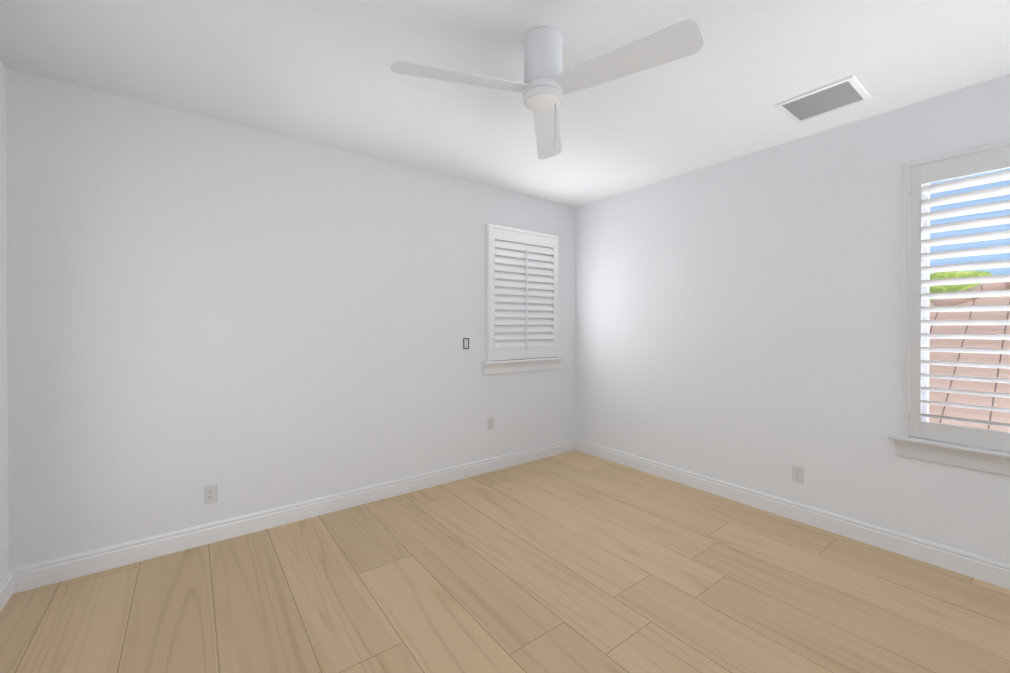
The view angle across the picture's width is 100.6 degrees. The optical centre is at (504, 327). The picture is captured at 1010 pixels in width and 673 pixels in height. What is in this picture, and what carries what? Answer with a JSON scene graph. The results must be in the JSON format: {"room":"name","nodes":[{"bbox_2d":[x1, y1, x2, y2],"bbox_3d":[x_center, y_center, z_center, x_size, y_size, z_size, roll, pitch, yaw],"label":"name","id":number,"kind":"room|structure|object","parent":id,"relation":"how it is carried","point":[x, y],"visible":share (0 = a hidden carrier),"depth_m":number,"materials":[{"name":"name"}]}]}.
{"room":"empty bedroom","nodes":[
{"label":"empty bedroom","id":0,"kind":"room"},
{"bbox_2d":[0,61,8,579],"bbox_3d":[-1.296,0.030,0.345,0.160,2.700,4.410,0,0,-37],"label":"wall","id":1,"kind":"structure","parent":0,"point":[4,564],"depth_m":2.11,"materials":[{"name":"white paint"}]},
{"bbox_2d":[0,568,15,612],"bbox_3d":[-2.453,1.309,2.037,0.018,0.125,0.285,0,0,-37],"label":"baseboard","id":2,"kind":"structure","parent":1,"relation":"attached to","point":[8,582],"depth_m":2.11,"materials":[{"name":"white wood"}]},
{"bbox_2d":[6,68,575,568],"bbox_3d":[-0.932,0.014,3.478,4.510,2.700,0.160,0,0,-37],"label":"wall","id":3,"kind":"structure","parent":0,"point":[248,320],"depth_m":2.72,"materials":[{"name":"white paint"}]},
{"bbox_2d":[204,484,217,504],"bbox_3d":[-1.873,1.063,2.670,0.070,0.115,0.008,0,0,-37],"label":"electrical outlet","id":4,"kind":"object","parent":3,"relation":"attached to","point":[210,494],"visible":1,"depth_m":2.67,"materials":[{"name":"white plastic"}]},
{"bbox_2d":[16,438,575,592],"bbox_3d":[-0.887,1.302,3.407,4.170,0.125,0.018,0,0,-37],"label":"baseboard","id":5,"kind":"structure","parent":3,"relation":"attached to","point":[68,567],"depth_m":2.78,"materials":[{"name":"white wood"}]},
{"bbox_2d":[463,338,468,348],"bbox_3d":[-0.353,0.146,3.812,0.060,0.100,0.004,0,0,-37],"label":"switch plate","id":6,"kind":"object","parent":3,"relation":"attached to","point":[465,343],"visible":1,"depth_m":3.81,"materials":[{"name":"grey plastic"}]},
{"bbox_2d":[488,417,493,429],"bbox_3d":[-0.133,0.910,3.979,0.070,0.115,0.008,0,0,-37],"label":"electrical outlet","id":7,"kind":"object","parent":3,"relation":"attached to","point":[490,423],"visible":1,"depth_m":3.98,"materials":[{"name":"white plastic"}]},
{"bbox_2d":[481,223,565,374],"bbox_3d":[0.163,-0.264,4.255,1.035,1.420,0.235,0,0,-37],"label":"window shutter","id":8,"kind":"object","parent":3,"relation":"attached to","point":[522,300],"visible":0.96,"depth_m":4.17,"materials":[{"name":"white wood"}]},
{"bbox_2d":[0,450,1009,672],"bbox_3d":[0.394,1.433,1.724,4.510,0.120,4.570,0,0,-37],"label":"floor","id":9,"kind":"structure","parent":0,"point":[575,561],"depth_m":2.13,"materials":[{"name":"brown wood"}]},
{"bbox_2d":[0,0,1009,206],"bbox_3d":[0.394,-1.387,1.710,4.510,0.120,4.570,0,0,-37],"label":"ceiling","id":10,"kind":"structure","parent":0,"point":[319,72],"depth_m":2.14,"materials":[{"name":"white paint"}]},
{"bbox_2d":[390,20,703,158],"bbox_3d":[0.168,-1.070,1.834,1.190,0.515,1.181,0,0,-37],"label":"ceiling fan","id":11,"kind":"object","parent":10,"relation":"hanging from","point":[546,86],"visible":1,"depth_m":1.82,"materials":[{"name":"white"}]},
{"bbox_2d":[773,75,871,123],"bbox_3d":[1.865,-1.325,2.467,0.370,0.012,0.380,0,0,-37],"label":"ceiling vent","id":12,"kind":"object","parent":10,"relation":"in","point":[846,92],"visible":1,"depth_m":2.44,"materials":[{"name":"white metal"}]},
{"bbox_2d":[576,74,1009,563],"bbox_3d":[2.180,0.017,2.961,0.160,2.700,4.410,0,0,-37],"label":"wall","id":13,"kind":"structure","parent":0,"point":[739,321],"depth_m":3.04,"materials":[{"name":"white paint"}]},
{"bbox_2d":[576,438,1009,589],"bbox_3d":[2.060,1.304,2.978,0.018,0.125,4.250,0,0,-37],"label":"baseboard","id":14,"kind":"structure","parent":13,"relation":"attached to","point":[975,566],"depth_m":2.81,"materials":[{"name":"white wood"}]},
{"bbox_2d":[792,465,802,483],"bbox_3d":[2.072,1.040,2.970,0.008,0.115,0.070,0,0,-37],"label":"outlet","id":15,"kind":"object","parent":13,"relation":"attached to","point":[797,473],"visible":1,"depth_m":2.97,"materials":[{"name":"white plastic"}]},
{"bbox_2d":[888,139,1009,476],"bbox_3d":[2.701,-0.100,2.204,0.237,1.760,0.985,0,0,-37],"label":"window shutter","id":16,"kind":"object","parent":13,"relation":"attached to","point":[979,449],"visible":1,"depth_m":2.36,"materials":[{"name":"white wood"}]},
{"label":"outside","id":17,"kind":"structure","parent":0,"visible":0},
{"bbox_3d":[12.772,4.415,13.719,90.000,0.200,80.000,0,0,-37],"label":"ground","id":18,"kind":"structure","parent":17,"visible":0},
{"bbox_2d":[929,271,993,300],"bbox_3d":[17.480,1.121,15.003,4.370,6.376,4.930,0,0,-37],"label":"tree","id":19,"kind":"object","parent":18,"relation":"on","point":[944,288],"depth_m":14.68,"materials":[{"name":"green plant"}]},
{"bbox_2d":[929,282,1009,431],"bbox_3d":[11.480,1.696,-0.372,9.328,5.374,23.064,0,0,-37],"label":"neighbor house","id":20,"kind":"structure","parent":18,"relation":"on","point":[976,414],"depth_m":4.31,"materials":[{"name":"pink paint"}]}
]}

